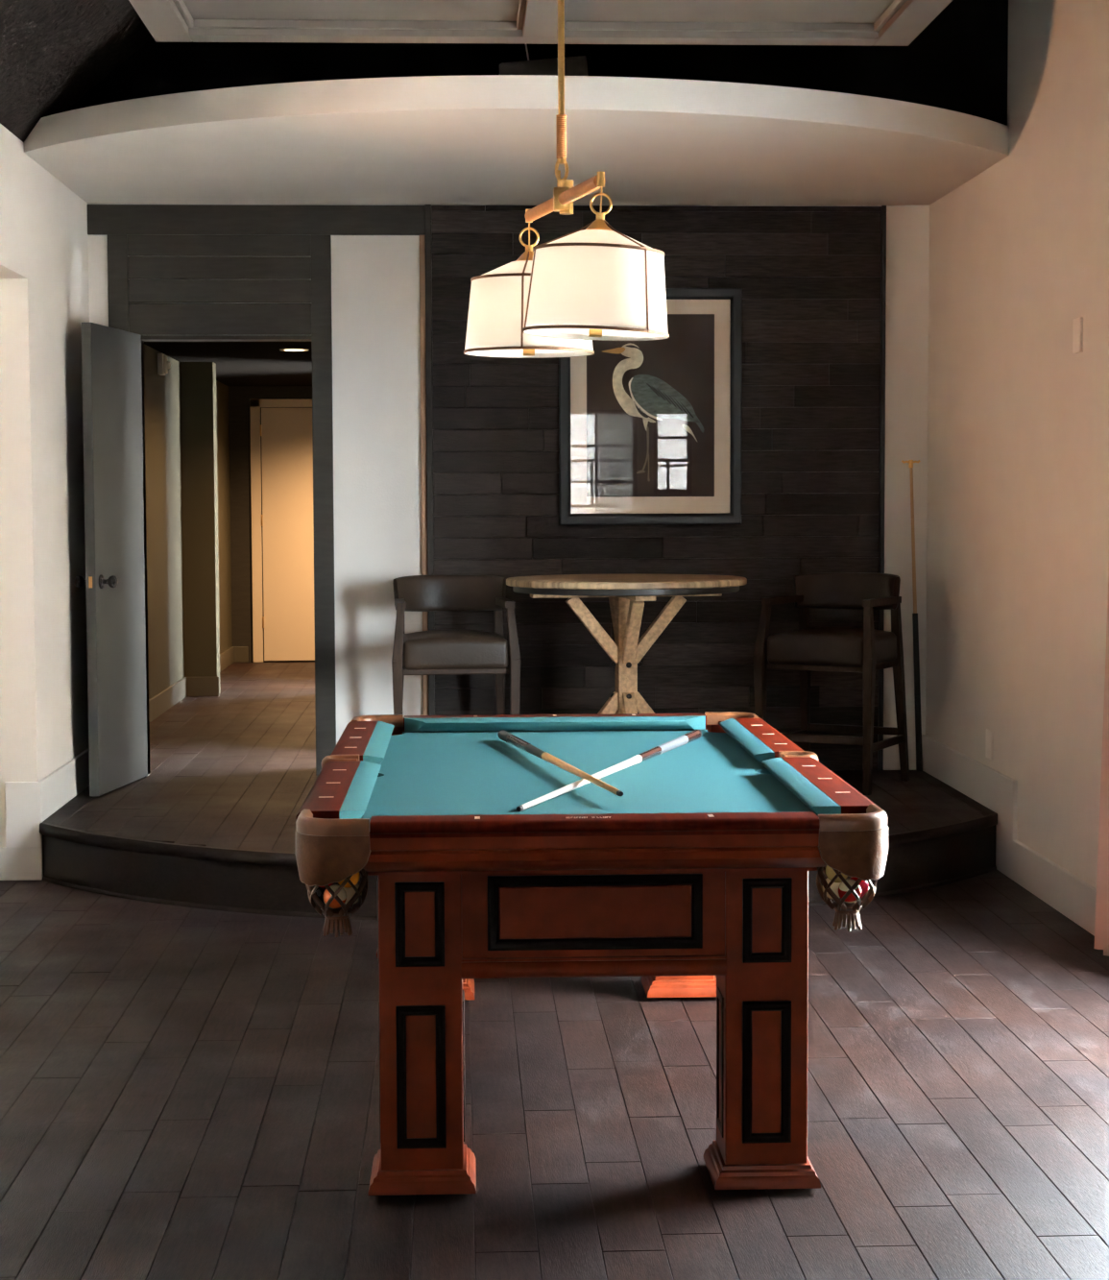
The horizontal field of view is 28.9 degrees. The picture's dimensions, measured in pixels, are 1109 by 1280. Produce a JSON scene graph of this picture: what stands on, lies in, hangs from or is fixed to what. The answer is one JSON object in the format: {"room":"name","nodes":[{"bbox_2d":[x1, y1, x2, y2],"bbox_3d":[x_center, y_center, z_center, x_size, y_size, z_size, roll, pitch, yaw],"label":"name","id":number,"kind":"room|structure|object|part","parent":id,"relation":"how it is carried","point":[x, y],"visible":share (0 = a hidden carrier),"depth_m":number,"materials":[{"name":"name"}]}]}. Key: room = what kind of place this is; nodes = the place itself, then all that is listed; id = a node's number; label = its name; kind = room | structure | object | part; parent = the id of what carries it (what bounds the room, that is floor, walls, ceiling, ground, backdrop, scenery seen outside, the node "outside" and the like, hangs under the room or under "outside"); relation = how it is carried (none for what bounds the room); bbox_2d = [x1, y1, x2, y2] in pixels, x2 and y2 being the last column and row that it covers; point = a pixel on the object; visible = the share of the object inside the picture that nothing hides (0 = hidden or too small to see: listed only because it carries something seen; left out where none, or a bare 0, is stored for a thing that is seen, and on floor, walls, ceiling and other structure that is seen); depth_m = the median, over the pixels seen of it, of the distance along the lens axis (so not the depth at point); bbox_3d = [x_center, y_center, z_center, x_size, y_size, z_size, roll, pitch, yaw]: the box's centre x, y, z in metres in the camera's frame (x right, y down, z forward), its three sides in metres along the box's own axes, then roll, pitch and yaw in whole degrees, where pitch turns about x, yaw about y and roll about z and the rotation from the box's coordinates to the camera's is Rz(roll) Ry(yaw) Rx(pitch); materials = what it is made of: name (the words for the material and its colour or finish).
{"room":"games hall","nodes":[
{"label":"games hall","id":0,"kind":"room"},
{"bbox_2d":[0,123,89,846],"bbox_3d":[-2.505,-0.199,3.901,1.244,2.960,12.427,0,4,-3],"label":"wall","id":1,"kind":"structure","parent":0,"point":[44,291],"depth_m":8.80,"materials":[{"name":"paint"}]},
{"bbox_2d":[0,748,89,880],"bbox_3d":[-2.320,0.728,9.424,0.505,0.400,1.478,0,4,0],"label":"baseboard","id":2,"kind":"structure","parent":1,"relation":"attached to","point":[27,804],"depth_m":8.71,"materials":[{"name":"grey paint"}]},
{"bbox_2d":[0,0,152,143],"bbox_3d":[0.638,-3.730,3.029,5.406,4.533,11.140,0,4,-3],"label":"ceiling","id":3,"kind":"structure","parent":0,"point":[53,53],"depth_m":7.92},
{"bbox_2d":[128,0,952,46],"bbox_3d":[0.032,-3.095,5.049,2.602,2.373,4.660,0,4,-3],"label":"ceiling panel","id":4,"kind":"object","parent":3,"relation":"attached to","point":[711,22],"visible":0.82,"depth_m":7.27,"materials":[{"name":"paint"}]},
{"bbox_3d":[0.036,-1.947,5.123,2.352,0.028,4.440,0,4,-3],"label":"molding","id":5,"kind":"part","parent":4,"relation":"part of","materials":[{"name":"paint"}]},
{"bbox_2d":[463,0,669,358],"bbox_3d":[0.012,-1.348,5.566,0.360,1.180,1.043,-1,4,-14],"label":"pendant light","id":6,"kind":"object","parent":4,"relation":"hanging from","point":[597,282],"visible":1,"depth_m":5.21,"materials":[{"name":"fabric"}]},
{"bbox_2d":[476,349,577,353],"bbox_3d":[-0.070,-0.802,5.934,0.346,0.004,0.346,0,4,-3],"label":"diffuser","id":7,"kind":"object","parent":6,"relation":"attached to","point":[477,350],"depth_m":6.01,"materials":[{"name":"plastic"}]},
{"bbox_3d":[-0.071,-0.912,5.926,0.354,0.250,0.354,0,4,-3],"label":"lamp shade","id":8,"kind":"part","parent":6,"relation":"part of","materials":[{"name":"fabric"}]},
{"bbox_3d":[-0.071,-0.926,5.926,0.358,0.278,0.358,0,4,-3],"label":"shade trim","id":9,"kind":"part","parent":6,"relation":"part of","materials":[{"name":"white fabric"}]},
{"bbox_3d":[0.017,-1.635,5.553,0.017,0.565,0.017,0,4,-3],"label":"rod","id":10,"kind":"part","parent":6,"relation":"part of","materials":[{"name":"gold metal"}]},
{"bbox_3d":[0.100,-0.868,5.265,0.354,0.258,0.354,0,4,-3],"label":"lamp shade","id":11,"kind":"part","parent":6,"relation":"part of","materials":[{"name":"fabric"}]},
{"bbox_3d":[0.100,-0.881,5.264,0.358,0.285,0.358,0,4,-3],"label":"shade trim","id":12,"kind":"part","parent":6,"relation":"part of","materials":[{"name":"white fabric"}]},
{"bbox_2d":[534,328,657,336],"bbox_3d":[0.101,-0.760,5.272,0.346,0.018,0.346,0,4,-3],"label":"diffuser","id":13,"kind":"object","parent":6,"relation":"attached to","point":[538,331],"depth_m":5.34,"materials":[{"name":"plastic"}]},
{"bbox_2d":[143,343,232,700],"bbox_3d":[-2.392,-0.689,13.815,0.315,2.237,7.253,0,4,-3],"label":"wall","id":14,"kind":"structure","parent":0,"point":[187,427],"depth_m":14.26,"materials":[{"name":"brown paint"}]},
{"bbox_2d":[157,353,170,375],"bbox_3d":[-2.391,-1.692,13.225,0.078,0.130,0.110,0,4,-3],"label":"fire alarm strobe","id":15,"kind":"object","parent":14,"relation":"attached to","point":[163,365],"visible":1,"depth_m":13.18,"materials":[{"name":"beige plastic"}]},
{"bbox_2d":[148,646,248,722],"bbox_3d":[-2.328,0.345,13.834,0.229,0.130,7.153,0,4,-3],"label":"baseboard","id":16,"kind":"structure","parent":14,"relation":"attached to","point":[163,701],"depth_m":14.36,"materials":[{"name":"brown"}]},
{"bbox_2d":[143,341,312,386],"bbox_3d":[-1.799,-1.859,13.766,1.510,0.100,7.253,0,4,-3],"label":"ceiling","id":17,"kind":"structure","parent":0,"point":[237,363],"depth_m":14.00,"materials":[{"name":"black"}]},
{"bbox_2d":[279,348,308,351],"bbox_3d":[-1.585,-1.775,13.116,0.180,0.026,0.180,0,4,-3],"label":"recessed light","id":18,"kind":"object","parent":17,"relation":"in","point":[282,350],"visible":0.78,"depth_m":13.11,"materials":[{"name":"beige plastic"}]},
{"bbox_2d":[228,386,314,662],"bbox_3d":[-1.954,-0.922,17.407,1.510,2.237,0.100,0,4,-3],"label":"wall","id":19,"kind":"structure","parent":0,"point":[239,397],"depth_m":17.32,"materials":[{"name":"grey paint"}]},
{"bbox_2d":[249,398,314,662],"bbox_3d":[-1.796,-0.878,17.354,1.280,2.115,0.026,0,4,-3],"label":"door","id":20,"kind":"structure","parent":19,"relation":"in","point":[286,519],"depth_m":17.34,"materials":[{"name":"beige wood"}]},
{"bbox_2d":[87,234,929,776],"bbox_3d":[-0.246,-0.597,10.219,4.234,2.926,0.120,0,4,-3],"label":"wall","id":21,"kind":"structure","parent":0,"point":[375,278],"depth_m":10.14,"materials":[{"name":"paint"}]},
{"bbox_2d":[74,322,147,796],"bbox_3d":[-1.978,-0.367,9.728,0.188,2.060,0.722,0,4,7],"label":"door","id":22,"kind":"structure","parent":21,"relation":"in","point":[114,581],"depth_m":9.62,"materials":[{"name":"paint"}]},
{"bbox_3d":[-2.068,-0.256,9.458,0.072,0.064,0.064,0,4,7],"label":"knob","id":23,"kind":"part","parent":22,"relation":"part of","materials":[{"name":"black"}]},
{"bbox_3d":[-2.019,-0.251,9.377,0.016,0.050,0.002,0,4,7],"label":"latch plate","id":24,"kind":"part","parent":22,"relation":"part of","materials":[{"name":"gold metal"}]},
{"bbox_3d":[-1.953,-0.256,9.445,0.072,0.064,0.064,0,4,7],"label":"knob","id":25,"kind":"part","parent":22,"relation":"part of","materials":[{"name":"black metal"}]},
{"bbox_2d":[106,234,128,331],"bbox_3d":[-2.021,-0.616,10.068,0.093,2.530,0.020,0,4,-3],"label":"trim","id":26,"kind":"structure","parent":21,"relation":"attached to","point":[117,244],"depth_m":9.99,"materials":[{"name":"grey paint"}]},
{"bbox_2d":[127,234,311,335],"bbox_3d":[-1.557,-1.651,10.024,0.844,0.462,0.016,0,4,-3],"label":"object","id":27,"kind":"structure","parent":21,"relation":"attached to","point":[161,268],"depth_m":10.02,"materials":[{"name":"grey paint"}]},
{"bbox_2d":[141,335,311,776],"bbox_3d":[-1.554,-0.393,10.165,0.844,2.068,0.136,0,4,-3],"label":"trim","id":28,"kind":"structure","parent":21,"relation":"attached to","point":[144,338],"depth_m":10.11,"materials":[{"name":"grey paint"}]},
{"bbox_2d":[86,204,424,235],"bbox_3d":[-1.382,-1.951,10.010,1.561,0.137,0.022,0,4,-3],"label":"trim","id":29,"kind":"structure","parent":21,"relation":"attached to","point":[102,219],"depth_m":10.00,"materials":[{"name":"grey paint"}]},
{"bbox_2d":[310,234,336,775],"bbox_3d":[-1.085,-0.623,10.120,0.094,2.530,0.040,0,4,-3],"label":"trim","id":30,"kind":"structure","parent":21,"relation":"attached to","point":[320,245],"depth_m":10.10,"materials":[{"name":"grey paint"}]},
{"bbox_2d":[419,235,428,715],"bbox_3d":[-0.613,-0.625,10.130,0.026,2.530,0.020,0,4,-3],"label":"trim","id":31,"kind":"structure","parent":21,"relation":"attached to","point":[422,237],"depth_m":10.10,"materials":[{"name":"brown wood"}]},
{"bbox_2d":[424,204,434,715],"bbox_3d":[-0.585,-0.695,10.119,0.030,2.669,0.036,0,4,-3],"label":"trim","id":32,"kind":"structure","parent":21,"relation":"attached to","point":[427,207],"depth_m":10.08,"materials":[{"name":"grey paint"}]},
{"bbox_2d":[87,203,929,207],"bbox_3d":[-0.198,-2.029,10.063,3.932,0.008,0.012,0,4,-3],"label":"trim","id":33,"kind":"structure","parent":21,"relation":"attached to","point":[87,204],"depth_m":10.06,"materials":[{"name":"grey paint"}]},
{"bbox_2d":[336,736,916,770],"bbox_3d":[0.365,0.550,10.253,2.798,0.160,0.014,0,4,-3],"label":"baseboard","id":34,"kind":"structure","parent":21,"relation":"attached to","point":[891,756],"depth_m":10.31,"materials":[{"name":"paint"}]},
{"bbox_2d":[431,205,881,770],"bbox_3d":[0.485,-0.702,10.171,2.111,2.664,0.028,0,4,-3],"label":"panel","id":35,"kind":"object","parent":21,"relation":"attached to","point":[809,277],"visible":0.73,"depth_m":10.16,"materials":[{"name":"black wood"}]},
{"bbox_2d":[558,288,742,525],"bbox_3d":[0.451,-1.094,10.109,0.857,1.104,0.036,0,4,-3],"label":"framed picture","id":36,"kind":"object","parent":35,"relation":"attached to","point":[650,432],"visible":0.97,"depth_m":10.12,"materials":[{"name":"black"}]},
{"bbox_2d":[586,313,714,497],"bbox_3d":[0.451,-1.100,10.120,0.601,0.853,0.002,0,4,-3],"label":"print","id":37,"kind":"object","parent":36,"relation":"attached to","point":[650,404],"depth_m":10.12,"materials":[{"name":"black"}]},
{"bbox_2d":[877,205,886,771],"bbox_3d":[1.551,-0.709,10.214,0.022,2.669,0.036,0,4,-3],"label":"trim","id":38,"kind":"structure","parent":21,"relation":"attached to","point":[883,207],"depth_m":10.18,"materials":[{"name":"black wood"}]},
{"bbox_2d":[886,207,929,238],"bbox_3d":[1.661,-1.965,10.153,0.210,0.145,0.006,0,4,-3],"label":"trim","id":39,"kind":"structure","parent":21,"relation":"attached to","point":[901,222],"depth_m":10.15,"materials":[{"name":"paint"}]},
{"bbox_2d":[24,74,1009,205],"bbox_3d":[-0.144,-2.014,8.845,3.930,0.116,2.487,0,4,-3],"label":"ceiling","id":40,"kind":"structure","parent":0,"point":[491,139],"depth_m":8.40,"materials":[{"name":"paint"}]},
{"bbox_2d":[499,43,588,75],"bbox_3d":[-0.042,-2.255,8.179,0.338,0.450,0.176,0,4,-3],"label":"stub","id":41,"kind":"object","parent":40,"relation":"on","point":[573,65],"visible":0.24,"depth_m":8.11,"materials":[{"name":"black plastic"}]},
{"bbox_2d":[42,661,994,852],"bbox_3d":[-0.365,0.483,12.676,4.067,0.012,9.754,0,4,-3],"label":"floor","id":42,"kind":"structure","parent":0,"point":[247,812],"depth_m":9.90,"materials":[{"name":"brown wood"}]},
{"bbox_2d":[391,574,520,714],"bbox_3d":[-0.458,0.193,9.673,0.560,0.957,0.589,-1,4,-7],"label":"bar chair","id":43,"kind":"object","parent":42,"relation":"on","point":[444,651],"visible":0.79,"depth_m":9.42,"materials":[{"name":"brown leather"}]},
{"bbox_3d":[-0.679,0.268,9.395,0.057,0.841,0.078,-1,4,-7],"label":"leg","id":44,"kind":"part","parent":43,"relation":"part of","materials":[{"name":"brown wood"}]},
{"bbox_3d":[-0.686,-0.162,9.582,0.040,0.030,0.431,-1,4,-5],"label":"armrest","id":45,"kind":"part","parent":43,"relation":"part of","materials":[{"name":"brown wood"}]},
{"bbox_3d":[-0.713,0.237,9.853,0.055,0.849,0.125,-1,4,-7],"label":"leg","id":46,"kind":"part","parent":43,"relation":"part of","materials":[{"name":"brown wood"}]},
{"bbox_3d":[-0.482,-0.212,9.840,0.513,0.170,0.201,-1,4,-7],"label":"backrest","id":47,"kind":"part","parent":43,"relation":"part of","materials":[{"name":"brown leather"}]},
{"bbox_3d":[-0.455,0.035,9.623,0.464,0.162,0.467,-1,4,-7],"label":"seat","id":48,"kind":"part","parent":43,"relation":"part of","materials":[{"name":"brown leather"}]},
{"bbox_3d":[-0.455,0.124,9.635,0.470,0.027,0.445,-1,4,-7],"label":"seat frame","id":49,"kind":"part","parent":43,"relation":"part of","materials":[{"name":"brown wood"}]},
{"bbox_3d":[-0.251,0.232,9.905,0.055,0.849,0.125,-1,4,-7],"label":"leg","id":50,"kind":"part","parent":43,"relation":"part of","materials":[{"name":"brown wood"}]},
{"bbox_3d":[-0.224,-0.167,9.635,0.040,0.030,0.431,-1,4,-8],"label":"armrest","id":51,"kind":"part","parent":43,"relation":"part of","materials":[{"name":"brown wood"}]},
{"bbox_3d":[-0.179,0.263,9.452,0.057,0.841,0.078,-1,4,-7],"label":"leg","id":52,"kind":"part","parent":43,"relation":"part of","materials":[{"name":"brown wood"}]},
{"bbox_2d":[506,574,747,713],"bbox_3d":[0.315,0.204,9.456,1.052,0.954,1.052,-1,4,-10],"label":"pub table","id":53,"kind":"object","parent":42,"relation":"on","point":[627,594],"visible":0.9,"depth_m":9.37,"materials":[{"name":"brown wood"}]},
{"bbox_3d":[0.315,0.230,9.458,0.084,0.842,0.084,-1,4,-10],"label":"post","id":54,"kind":"part","parent":53,"relation":"part of","materials":[{"name":"brown wood"}]},
{"bbox_2d":[753,572,909,795],"bbox_3d":[1.276,0.180,9.768,0.560,0.957,0.589,2,4,28],"label":"bar chair","id":55,"kind":"object","parent":42,"relation":"on","point":[867,650],"visible":0.95,"depth_m":9.64,"materials":[{"name":"brown leather"}]},
{"bbox_3d":[0.933,0.244,9.668,0.057,0.841,0.078,2,4,28],"label":"leg","id":56,"kind":"part","parent":55,"relation":"part of","materials":[{"name":"brown wood"}]},
{"bbox_3d":[1.050,-0.184,9.819,0.040,0.030,0.431,2,4,30],"label":"armrest","id":57,"kind":"part","parent":55,"relation":"part of","materials":[{"name":"brown wood"}]},
{"bbox_3d":[1.169,0.216,10.062,0.055,0.849,0.125,2,4,28],"label":"leg","id":58,"kind":"part","parent":55,"relation":"part of","materials":[{"name":"brown wood"}]},
{"bbox_3d":[1.256,0.022,9.723,0.464,0.162,0.467,2,4,28],"label":"seat","id":59,"kind":"part","parent":55,"relation":"part of","materials":[{"name":"brown leather"}]},
{"bbox_3d":[1.259,0.111,9.734,0.470,0.027,0.445,2,4,28],"label":"seat frame","id":60,"kind":"part","parent":55,"relation":"part of","materials":[{"name":"brown wood"}]},
{"bbox_3d":[1.367,-0.224,9.913,0.513,0.170,0.201,2,4,28],"label":"backrest","id":61,"kind":"part","parent":55,"relation":"part of","materials":[{"name":"brown leather"}]},
{"bbox_3d":[1.376,0.258,9.428,0.057,0.841,0.078,2,4,28],"label":"leg","id":62,"kind":"part","parent":55,"relation":"part of","materials":[{"name":"brown wood"}]},
{"bbox_3d":[1.460,-0.172,9.598,0.040,0.030,0.431,2,4,27],"label":"armrest","id":63,"kind":"part","parent":55,"relation":"part of","materials":[{"name":"brown wood"}]},
{"bbox_3d":[1.578,0.229,9.841,0.055,0.849,0.125,2,4,28],"label":"leg","id":64,"kind":"part","parent":55,"relation":"part of","materials":[{"name":"brown wood"}]},
{"bbox_2d":[901,459,922,772],"bbox_3d":[1.694,-0.114,10.207,0.097,1.475,0.106,0,4,-3],"label":"stick","id":65,"kind":"object","parent":42,"relation":"on","point":[916,659],"visible":1,"depth_m":10.20,"materials":[{"name":"black paint"}]},
{"bbox_3d":[1.720,0.249,10.213,0.032,0.750,0.074,-2,4,-29],"label":"handle","id":66,"kind":"part","parent":65,"relation":"part of","materials":[{"name":"black paint"}]},
{"bbox_2d":[42,824,996,916],"bbox_3d":[-0.136,0.831,9.082,3.930,0.221,2.540,0,4,-3],"label":"step","id":67,"kind":"structure","parent":0,"point":[214,882],"depth_m":8.29,"materials":[{"name":"black wood"}]},
{"bbox_2d":[39,812,997,866],"bbox_3d":[-0.102,0.779,8.310,3.930,0.046,1.057,0,4,-3],"label":"trim","id":68,"kind":"structure","parent":67,"relation":"attached to","point":[256,857],"depth_m":8.30,"materials":[{"name":"black wood"}]},
{"bbox_2d":[41,865,996,920],"bbox_3d":[-0.101,0.982,8.322,3.930,0.016,1.031,0,4,-3],"label":"trim","id":69,"kind":"structure","parent":67,"relation":"attached to","point":[993,868],"depth_m":8.24,"materials":[{"name":"black wood"}]},
{"bbox_2d":[63,0,1008,125],"bbox_3d":[-0.171,-4.246,8.547,4.085,4.378,0.120,0,4,-3],"label":"wall","id":70,"kind":"structure","parent":0,"point":[958,61],"depth_m":8.64,"materials":[{"name":"black"}]},
{"bbox_2d":[0,869,1108,1279],"bbox_3d":[0.077,1.321,4.101,6.300,0.120,12.600,0,4,-3],"label":"floor","id":71,"kind":"structure","parent":0,"point":[186,1093],"depth_m":5.40,"materials":[{"name":"brown wood"}]},
{"bbox_2d":[295,711,888,1195],"bbox_3d":[0.044,0.730,5.678,1.308,0.859,2.278,0,4,-2],"label":"pool table","id":72,"kind":"object","parent":71,"relation":"on","point":[697,873],"visible":0.98,"depth_m":4.71,"materials":[{"name":"teal fabric"}]},
{"bbox_2d":[314,883,334,904],"bbox_3d":[-0.489,0.542,4.618,0.051,0.051,0.051,0,4,-3],"label":"ball","id":73,"kind":"object","parent":72,"relation":"on","point":[319,891],"visible":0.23,"depth_m":4.60,"materials":[{"name":"black"}]},
{"bbox_3d":[-0.530,0.359,5.119,0.094,0.035,0.899,0,4,-2],"label":"rail","id":74,"kind":"part","parent":72,"relation":"part of","materials":[{"name":"brown wood"}]},
{"bbox_2d":[322,884,346,908],"bbox_3d":[-0.466,0.545,4.572,0.051,0.051,0.051,1,4,16],"label":"ball","id":75,"kind":"object","parent":72,"relation":"on","point":[342,894],"visible":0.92,"depth_m":4.56,"materials":[{"name":"orange plastic"}]},
{"bbox_2d":[338,871,360,888],"bbox_3d":[-0.440,0.502,4.583,0.051,0.051,0.051,0,4,-3],"label":"ball","id":76,"kind":"object","parent":72,"relation":"in","point":[354,879],"visible":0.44,"depth_m":4.57,"materials":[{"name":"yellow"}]},
{"bbox_2d":[342,883,362,904],"bbox_3d":[-0.438,0.542,4.615,0.051,0.051,0.051,0,4,-3],"label":"ball","id":77,"kind":"object","parent":72,"relation":"on","point":[350,892],"visible":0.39,"depth_m":4.59,"materials":[{"name":"beige plastic"}]},
{"bbox_3d":[-0.570,0.293,6.139,0.094,0.035,0.899,0,4,-2],"label":"rail","id":78,"kind":"part","parent":72,"relation":"part of","materials":[{"name":"brown wood"}]},
{"bbox_2d":[338,760,381,819],"bbox_3d":[-0.457,0.363,5.120,0.053,0.044,0.911,0,4,-2],"label":"cushion","id":79,"kind":"object","parent":72,"relation":"on","point":[360,788],"depth_m":5.07,"materials":[{"name":"teal fabric"}]},
{"bbox_2d":[362,721,394,764],"bbox_3d":[-0.496,0.297,6.144,0.053,0.044,0.911,0,4,-2],"label":"cushion","id":80,"kind":"object","parent":72,"relation":"on","point":[378,741],"depth_m":6.07,"materials":[{"name":"teal fabric"}]},
{"bbox_3d":[-0.295,0.833,4.794,0.182,0.679,0.182,0,4,-2],"label":"leg","id":81,"kind":"part","parent":72,"relation":"part of","materials":[{"name":"brown wood"}]},
{"bbox_3d":[-0.295,0.813,4.792,0.190,0.587,0.202,0,4,-2],"label":"panel molding","id":82,"kind":"part","parent":72,"relation":"part of","materials":[{"name":"black wood"}]},
{"bbox_3d":[0.001,0.253,6.739,0.944,0.035,0.096,0,4,-2],"label":"rail","id":83,"kind":"part","parent":72,"relation":"part of","materials":[{"name":"teal fabric"}]},
{"bbox_2d":[404,715,705,731],"bbox_3d":[0.004,0.262,6.665,0.936,0.044,0.053,0,4,-2],"label":"cushion","id":84,"kind":"object","parent":72,"relation":"on","point":[554,723],"depth_m":6.66,"materials":[{"name":"teal fabric"}]},
{"bbox_2d":[497,729,623,796],"bbox_3d":[-0.002,0.320,5.734,0.030,0.030,1.453,-1,3,-12],"label":"stick","id":85,"kind":"object","parent":72,"relation":"on","point":[504,736],"visible":1,"depth_m":5.73,"materials":[{"name":"brown wood"}]},
{"bbox_2d":[378,811,794,816],"bbox_3d":[0.082,0.392,4.638,0.936,0.044,0.053,0,4,-2],"label":"cushion","id":86,"kind":"object","parent":72,"relation":"on","point":[758,811],"depth_m":4.60,"materials":[{"name":"teal fabric"}]},
{"bbox_3d":[0.087,0.716,4.710,0.580,0.046,0.020,0,4,-2],"label":"molding","id":87,"kind":"part","parent":72,"relation":"part of","materials":[{"name":"brown wood"}]},
{"bbox_3d":[0.085,0.392,4.563,0.944,0.035,0.096,0,4,-2],"label":"rail","id":88,"kind":"part","parent":72,"relation":"part of","materials":[{"name":"brown wood"}]},
{"bbox_3d":[0.089,0.595,4.710,0.418,0.112,0.004,0,4,-2],"label":"raised panel","id":89,"kind":"part","parent":72,"relation":"part of","materials":[{"name":"brown wood"}]},
{"bbox_3d":[0.049,0.381,5.664,1.260,0.108,2.259,0,4,-2],"label":"crown molding","id":90,"kind":"part","parent":72,"relation":"part of","materials":[{"name":"brown wood"}]},
{"bbox_3d":[0.089,0.595,4.707,0.470,0.164,0.010,0,4,-2],"label":"panel molding","id":91,"kind":"part","parent":72,"relation":"part of","materials":[{"name":"black wood"}]},
{"bbox_2d":[516,729,701,811],"bbox_3d":[0.174,0.335,5.699,0.028,0.028,1.591,1,4,19],"label":"stick","id":92,"kind":"object","parent":72,"relation":"on","point":[692,736],"visible":1,"depth_m":5.72,"materials":[{"name":"white wood"}]},
{"bbox_3d":[0.392,0.711,6.651,0.182,0.679,0.180,0,4,-2],"label":"leg","id":93,"kind":"part","parent":72,"relation":"part of","materials":[{"name":"brown wood"}]},
{"bbox_2d":[718,718,774,766],"bbox_3d":[0.542,0.291,6.183,0.053,0.044,0.911,0,4,-2],"label":"cushion","id":94,"kind":"object","parent":72,"relation":"on","point":[744,742],"depth_m":6.11,"materials":[{"name":"teal fabric"}]},
{"bbox_3d":[0.463,0.808,4.821,0.190,0.587,0.202,0,4,-2],"label":"panel molding","id":95,"kind":"part","parent":72,"relation":"part of","materials":[{"name":"black wood"}]},
{"bbox_3d":[0.463,0.828,4.822,0.182,0.679,0.182,0,4,-2],"label":"leg","id":96,"kind":"part","parent":72,"relation":"part of","materials":[{"name":"brown wood"}]},
{"bbox_3d":[0.616,0.286,6.184,0.094,0.035,0.899,0,4,-2],"label":"rail","id":97,"kind":"part","parent":72,"relation":"part of","materials":[{"name":"brown wood"}]},
{"bbox_2d":[761,757,841,815],"bbox_3d":[0.582,0.357,5.159,0.053,0.044,0.911,0,4,-2],"label":"cushion","id":98,"kind":"object","parent":72,"relation":"on","point":[794,786],"depth_m":5.13,"materials":[{"name":"teal fabric"}]},
{"bbox_3d":[0.655,0.351,5.164,0.094,0.035,0.899,0,4,-2],"label":"rail","id":99,"kind":"part","parent":72,"relation":"part of","materials":[{"name":"brown wood"}]},
{"bbox_2d":[821,877,841,899],"bbox_3d":[0.605,0.535,4.657,0.051,0.051,0.051,0,4,-3],"label":"ball","id":100,"kind":"object","parent":72,"relation":"on","point":[834,886],"visible":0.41,"depth_m":4.63,"materials":[{"name":"beige plastic"}]},
{"bbox_2d":[825,865,847,882],"bbox_3d":[0.607,0.495,4.623,0.051,0.051,0.051,0,4,-3],"label":"ball","id":101,"kind":"object","parent":72,"relation":"in","point":[830,873],"visible":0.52,"depth_m":4.61,"materials":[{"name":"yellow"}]},
{"bbox_2d":[837,879,861,903],"bbox_3d":[0.632,0.538,4.614,0.051,0.051,0.051,-1,4,-19],"label":"ball","id":102,"kind":"object","parent":72,"relation":"on","point":[842,889],"visible":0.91,"depth_m":4.60,"materials":[{"name":"red plastic"}]},
{"bbox_2d":[848,877,869,898],"bbox_3d":[0.656,0.535,4.659,0.051,0.051,0.051,0,4,-3],"label":"ball","id":103,"kind":"object","parent":72,"relation":"on","point":[864,885],"visible":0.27,"depth_m":4.64,"materials":[{"name":"red plastic"}]},
{"bbox_2d":[925,0,1108,888],"bbox_3d":[2.476,-2.589,6.177,1.072,7.400,8.027,0,4,-3],"label":"wall","id":104,"kind":"structure","parent":0,"point":[1018,528],"depth_m":8.38,"materials":[{"name":"paint"}]},
{"bbox_2d":[985,728,992,760],"bbox_3d":[1.828,0.439,9.060,0.008,0.120,0.105,0,4,-3],"label":"power outlet","id":105,"kind":"object","parent":104,"relation":"attached to","point":[988,734],"visible":1,"depth_m":9.04,"materials":[{"name":"beige plastic"}]},
{"bbox_2d":[921,734,1096,935],"bbox_3d":[1.849,0.770,8.506,0.020,0.400,3.657,0,4,-3],"label":"baseboard","id":106,"kind":"structure","parent":104,"relation":"attached to","point":[1070,895],"depth_m":8.66,"materials":[{"name":"grey paint"}]},
{"bbox_2d":[1072,316,1083,354],"bbox_3d":[1.875,-1.091,7.722,0.012,0.125,0.090,0,4,-3],"label":"wall sensor","id":107,"kind":"object","parent":104,"relation":"attached to","point":[1077,324],"visible":1,"depth_m":7.70,"materials":[{"name":"beige plastic"}]},
{"bbox_2d":[1094,567,1108,956],"bbox_3d":[1.849,-0.117,6.886,0.099,2.320,0.420,0,4,-3],"label":"curtain","id":108,"kind":"object","parent":104,"relation":"hanging from","point":[1101,926],"visible":1,"depth_m":7.11,"materials":[{"name":"beige fabric"}]}
]}

